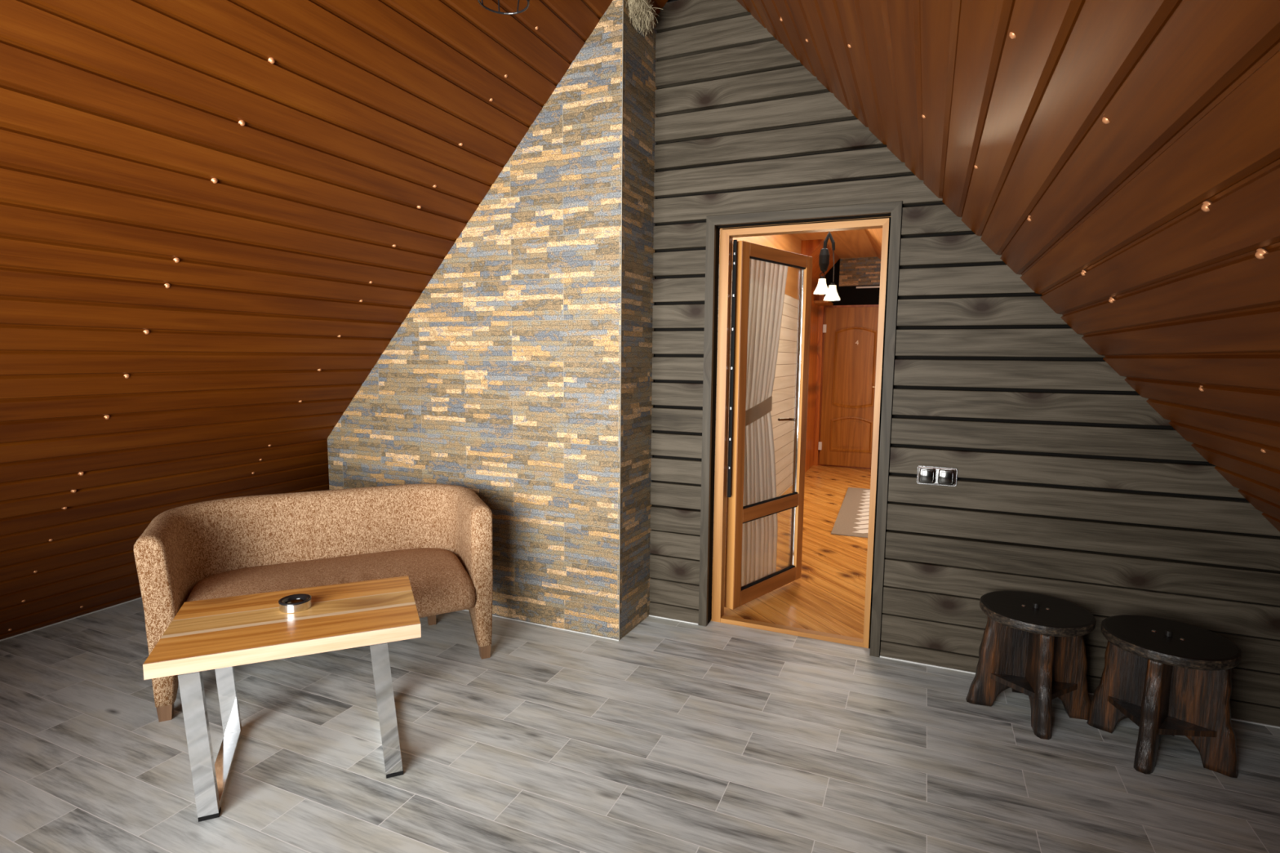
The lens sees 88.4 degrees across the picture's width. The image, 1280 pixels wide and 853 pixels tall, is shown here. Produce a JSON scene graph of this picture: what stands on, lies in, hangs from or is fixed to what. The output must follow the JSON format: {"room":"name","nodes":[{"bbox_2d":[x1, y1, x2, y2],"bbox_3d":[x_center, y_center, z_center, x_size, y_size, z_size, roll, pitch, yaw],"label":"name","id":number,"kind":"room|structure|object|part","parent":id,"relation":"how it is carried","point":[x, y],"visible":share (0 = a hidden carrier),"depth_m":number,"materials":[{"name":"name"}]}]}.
{"room":"attic lounge","nodes":[
{"label":"attic lounge","id":0,"kind":"room"},
{"bbox_2d":[0,0,667,639],"bbox_3d":[-2.125,-0.500,2.091,3.257,3.613,4.500,3,7,23],"label":"sloped ceiling","id":1,"kind":"structure","parent":0,"point":[218,218],"depth_m":2.68,"materials":[{"name":"brown wood"}]},
{"bbox_2d":[0,596,142,640],"bbox_3d":[-3.472,1.141,2.897,0.009,0.004,4.390,3,7,23],"label":"trim","id":2,"kind":"structure","parent":1,"relation":"attached to","point":[141,597],"depth_m":3.63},
{"bbox_2d":[477,0,529,14],"bbox_3d":[-0.411,-1.689,1.956,0.196,0.805,0.196,3,7,23],"label":"lamp","id":3,"kind":"object","parent":1,"relation":"hanging from","point":[478,1],"visible":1,"depth_m":2.06,"materials":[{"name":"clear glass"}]},
{"bbox_2d":[626,0,660,35],"bbox_3d":[0.022,-2.012,3.178,0.134,0.206,0.306,3,7,23],"label":"bundle","id":4,"kind":"object","parent":1,"relation":"attached to","point":[641,11],"visible":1,"depth_m":3.17,"materials":[{"name":"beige plant"}]},
{"bbox_2d":[327,0,657,639],"bbox_3d":[-0.941,-0.551,3.842,2.049,3.215,0.393,3,7,23],"label":"wall","id":5,"kind":"structure","parent":0,"point":[500,382],"depth_m":3.48,"materials":[{"name":"stone"}]},
{"bbox_2d":[463,609,618,640],"bbox_3d":[-1.041,1.063,3.835,2.030,0.005,0.007,3,7,23],"label":"trim","id":6,"kind":"structure","parent":5,"relation":"attached to","point":[464,610],"depth_m":3.58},
{"bbox_2d":[618,0,623,640],"bbox_3d":[-0.094,-0.474,3.266,0.003,3.200,0.003,3,7,23],"label":"trim","id":7,"kind":"structure","parent":5,"relation":"attached to","point":[623,0],"depth_m":3.25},
{"bbox_2d":[0,598,1279,852],"bbox_3d":[-0.567,1.345,1.643,6.600,0.080,4.575,3,7,23],"label":"floor","id":8,"kind":"structure","parent":0,"point":[668,735],"depth_m":2.42,"materials":[{"name":"grey wood"}]},
{"bbox_2d":[142,575,421,822],"bbox_3d":[-1.229,0.941,2.392,0.788,0.550,0.540,-2,7,-24],"label":"coffee table","id":9,"kind":"object","parent":8,"relation":"on","point":[221,634],"visible":0.97,"depth_m":2.25,"materials":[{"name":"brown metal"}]},
{"bbox_3d":[-1.386,1.004,2.074,0.084,0.490,0.030,-2,7,-24],"label":"leg","id":10,"kind":"part","parent":9,"relation":"part of","materials":[{"name":"silver metal"}]},
{"bbox_3d":[-1.576,0.956,2.505,0.084,0.490,0.030,-2,7,-24],"label":"leg","id":11,"kind":"part","parent":9,"relation":"part of","materials":[{"name":"silver metal"}]},
{"bbox_2d":[278,593,311,613],"bbox_3d":[-1.258,0.645,2.403,0.107,0.036,0.107,3,7,23],"label":"ashtray","id":12,"kind":"object","parent":9,"relation":"on","point":[294,603],"visible":1,"depth_m":2.38,"materials":[{"name":"metal"}]},
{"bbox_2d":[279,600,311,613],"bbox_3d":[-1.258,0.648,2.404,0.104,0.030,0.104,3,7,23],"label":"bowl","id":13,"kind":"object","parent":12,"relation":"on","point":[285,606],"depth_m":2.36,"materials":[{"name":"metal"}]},
{"bbox_3d":[-0.882,0.985,2.294,0.094,0.490,0.030,-2,7,-24],"label":"leg","id":14,"kind":"part","parent":9,"relation":"part of","materials":[{"name":"silver metal"}]},
{"bbox_2d":[133,484,493,722],"bbox_3d":[-1.482,0.746,3.183,1.428,0.765,0.767,-2,7,-26],"label":"sofa","id":15,"kind":"object","parent":8,"relation":"on","point":[439,536],"visible":0.8,"depth_m":3.21,"materials":[{"name":"brown fabric"}]},
{"bbox_3d":[-1.453,0.785,3.148,1.198,0.206,0.670,-2,7,-26],"label":"seat","id":16,"kind":"part","parent":15,"relation":"part of","materials":[{"name":"brown fabric"}]},
{"bbox_2d":[965,591,1095,739],"bbox_3d":[1.651,0.970,2.775,0.417,0.466,0.418,-1,6,-17],"label":"stool","id":17,"kind":"object","parent":8,"relation":"on","point":[1033,645],"visible":1,"depth_m":2.72,"materials":[{"name":"brown wood"}]},
{"bbox_2d":[990,673,1077,699],"bbox_3d":[1.651,1.063,2.784,0.269,0.022,0.269,-3,7,-28],"label":"shelf","id":18,"kind":"object","parent":17,"relation":"attached to","point":[1020,682],"depth_m":2.71,"materials":[{"name":"brown wood"}]},
{"bbox_3d":[1.653,0.776,2.753,0.414,0.040,0.417,2,6,16],"label":"seat","id":19,"kind":"part","parent":17,"relation":"part of","materials":[{"name":"black wood"}]},
{"bbox_2d":[1086,614,1241,777],"bbox_3d":[1.990,1.002,2.507,0.416,0.466,0.418,2,6,16],"label":"stool","id":20,"kind":"object","parent":8,"relation":"on","point":[1164,676],"visible":1,"depth_m":2.41,"materials":[{"name":"brown wood"}]},
{"bbox_2d":[1107,695,1217,737],"bbox_3d":[1.990,1.095,2.516,0.269,0.022,0.269,1,6,4],"label":"shelf","id":21,"kind":"object","parent":20,"relation":"attached to","point":[1172,723],"depth_m":2.41,"materials":[{"name":"brown wood"}]},
{"bbox_3d":[1.993,0.808,2.486,0.417,0.040,0.415,-5,8,-40],"label":"seat","id":22,"kind":"part","parent":20,"relation":"part of","materials":[{"name":"black wood"}]},
{"bbox_2d":[712,233,839,556],"bbox_3d":[1.357,-0.685,6.307,0.360,3.000,5.800,3,7,23],"label":"wall","id":23,"kind":"structure","parent":0,"point":[784,393],"depth_m":7.16,"materials":[{"name":"wood"}]},
{"bbox_2d":[813,300,833,306],"bbox_3d":[2.387,-1.603,8.557,0.180,0.035,0.500,3,7,23],"label":"trim","id":24,"kind":"structure","parent":23,"relation":"attached to","point":[820,303],"depth_m":8.36,"materials":[{"name":"brown wood"}]},
{"bbox_2d":[711,465,871,647],"bbox_3d":[2.755,0.908,5.886,3.500,0.068,5.755,3,7,23],"label":"floor","id":25,"kind":"structure","parent":0,"point":[828,596],"depth_m":4.57,"materials":[{"name":"orange wood"}]},
{"bbox_2d":[831,487,870,537],"bbox_3d":[2.330,0.813,6.358,0.750,0.010,2.120,3,7,21],"label":"rug","id":26,"kind":"object","parent":25,"relation":"on","point":[852,518],"visible":0.44,"depth_m":6.14,"materials":[{"name":"beige fabric"}]},
{"bbox_2d":[794,229,877,258],"bbox_3d":[1.599,-1.985,6.068,0.860,0.080,5.800,3,7,23],"label":"ceiling","id":27,"kind":"structure","parent":0,"point":[856,243],"depth_m":7.43,"materials":[{"name":"brown wood"}]},
{"bbox_2d":[813,231,839,300],"bbox_3d":[1.599,-1.484,5.582,0.223,0.812,0.137,2,6,11],"label":"lamp","id":28,"kind":"object","parent":27,"relation":"hanging from","point":[831,293],"visible":0.95,"depth_m":5.57,"materials":[{"name":"white glass"}]},
{"bbox_3d":[1.553,-1.197,5.621,0.136,0.122,0.136,3,7,23],"label":"lamp shade","id":29,"kind":"part","parent":28,"relation":"part of","materials":[{"name":"white glass"}]},
{"bbox_3d":[1.639,-1.140,5.611,0.136,0.122,0.136,3,7,23],"label":"lamp shade","id":30,"kind":"part","parent":28,"relation":"part of","materials":[{"name":"white glass"}]},
{"bbox_3d":[1.641,-1.360,5.588,0.018,0.260,0.008,3,7,23],"label":"cord","id":31,"kind":"part","parent":28,"relation":"part of","materials":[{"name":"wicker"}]},
{"bbox_2d":[813,257,880,469],"bbox_3d":[3.907,-0.873,8.282,3.460,3.000,0.130,3,7,23],"label":"wall","id":32,"kind":"structure","parent":0,"point":[850,273],"depth_m":8.68,"materials":[{"name":"stone"}]},
{"bbox_2d":[817,306,879,467],"bbox_3d":[2.811,-0.511,8.711,0.822,2.110,0.088,3,7,23],"label":"door","id":33,"kind":"structure","parent":32,"relation":"in","point":[851,333],"depth_m":8.74,"materials":[{"name":"orange wood"}]},
{"bbox_3d":[2.820,0.100,8.781,0.380,0.340,0.009,3,7,23],"label":"raised panel","id":34,"kind":"part","parent":33,"relation":"part of","materials":[{"name":"brown wood"}]},
{"bbox_3d":[2.818,0.105,8.778,0.530,0.470,0.017,3,7,23],"label":"moulding","id":35,"kind":"part","parent":33,"relation":"part of","materials":[{"name":"brown wood"}]},
{"bbox_3d":[2.828,-0.780,8.687,0.380,0.940,0.009,3,7,23],"label":"raised panel","id":36,"kind":"part","parent":33,"relation":"part of","materials":[{"name":"brown wood"}]},
{"bbox_3d":[2.826,-0.775,8.684,0.530,1.070,0.017,3,7,23],"label":"moulding","id":37,"kind":"part","parent":33,"relation":"part of","materials":[{"name":"brown wood"}]},
{"bbox_2d":[856,285,879,288],"bbox_3d":[3.050,-1.807,8.526,0.480,0.020,0.029,3,7,23],"label":"trim","id":38,"kind":"structure","parent":32,"relation":"attached to","point":[875,286],"depth_m":8.54,"materials":[{"name":"white plastic"}]},
{"bbox_2d":[864,227,882,259],"bbox_3d":[3.148,-0.561,5.539,2.655,3.050,5.800,3,7,23],"label":"wall","id":39,"kind":"structure","parent":0,"point":[874,235],"depth_m":6.58,"materials":[{"name":"brown wood"}]},
{"bbox_2d":[648,0,1279,726],"bbox_3d":[0.362,-0.639,3.513,6.426,3.485,0.100,3,7,23],"label":"wall","id":40,"kind":"structure","parent":0,"point":[1071,486],"depth_m":3.05,"materials":[{"name":"grey wood"}]},
{"bbox_2d":[727,240,737,497],"bbox_3d":[0.503,-0.303,3.596,0.018,1.400,0.016,3,7,23],"label":"trim","id":41,"kind":"structure","parent":40,"relation":"attached to","point":[735,242],"depth_m":3.59,"materials":[{"name":"metal"}]},
{"bbox_2d":[724,240,813,609],"bbox_3d":[0.760,-0.009,3.969,0.120,2.058,0.773,6,8,43],"label":"door","id":42,"kind":"structure","parent":40,"relation":"in","point":[737,514],"depth_m":3.82,"materials":[{"name":"brown wood"}]},
{"bbox_2d":[741,258,788,586],"bbox_3d":[0.735,-0.023,3.970,0.030,1.968,0.670,6,8,43],"label":"curtain","id":43,"kind":"object","parent":42,"relation":"hanging from","point":[767,281],"visible":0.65,"depth_m":3.96,"materials":[{"name":"white fabric"}]},
{"bbox_3d":[0.779,0.973,4.051,0.047,0.088,0.623,6,8,43],"label":"rail","id":44,"kind":"part","parent":42,"relation":"part of","materials":[{"name":"brown wood"}]},
{"bbox_3d":[0.784,0.488,4.000,0.047,0.078,0.623,6,8,43],"label":"rail","id":45,"kind":"part","parent":42,"relation":"part of","materials":[{"name":"brown wood"}]},
{"bbox_3d":[0.798,-0.994,3.841,0.047,0.072,0.623,6,8,43],"label":"rail","id":46,"kind":"part","parent":42,"relation":"part of","materials":[{"name":"brown wood"}]},
{"bbox_3d":[0.941,-0.044,4.200,0.064,0.023,0.129,6,8,43],"label":"lever","id":47,"kind":"part","parent":42,"relation":"part of","materials":[{"name":"metal"}]},
{"bbox_3d":[0.778,0.727,4.028,0.004,0.409,0.627,6,8,43],"label":"glass pane","id":48,"kind":"part","parent":42,"relation":"part of","materials":[{"name":"glass"}]},
{"bbox_2d":[698,201,902,657],"bbox_3d":[0.783,0.026,3.378,0.942,2.198,0.087,3,7,23],"label":"trim","id":49,"kind":"structure","parent":40,"relation":"attached to","point":[894,209],"depth_m":3.27,"materials":[{"name":"wood"}]},
{"bbox_2d":[711,216,890,648],"bbox_3d":[0.816,0.040,3.451,0.848,2.155,0.070,3,7,23],"label":"trim","id":50,"kind":"structure","parent":40,"relation":"attached to","point":[726,235],"depth_m":3.48,"materials":[{"name":"brown wood"}]},
{"bbox_2d":[916,465,957,486],"bbox_3d":[1.391,0.233,3.085,0.170,0.086,0.026,3,7,23],"label":"wall switch","id":51,"kind":"object","parent":40,"relation":"attached to","point":[929,475],"visible":1,"depth_m":3.08,"materials":[{"name":"metal"}]},
{"bbox_2d":[648,614,1279,728],"bbox_3d":[1.627,1.168,3.089,3.435,0.005,0.006,3,7,23],"label":"trim","id":52,"kind":"structure","parent":40,"relation":"attached to","point":[1235,719],"depth_m":3.17,"materials":[{"name":"grey wood"}]},
{"bbox_2d":[736,0,1279,532],"bbox_3d":[0.927,-0.331,0.778,3.397,3.610,4.500,3,7,23],"label":"sloped ceiling","id":53,"kind":"structure","parent":0,"point":[1121,158],"depth_m":1.51,"materials":[{"name":"brown wood"}]}
]}

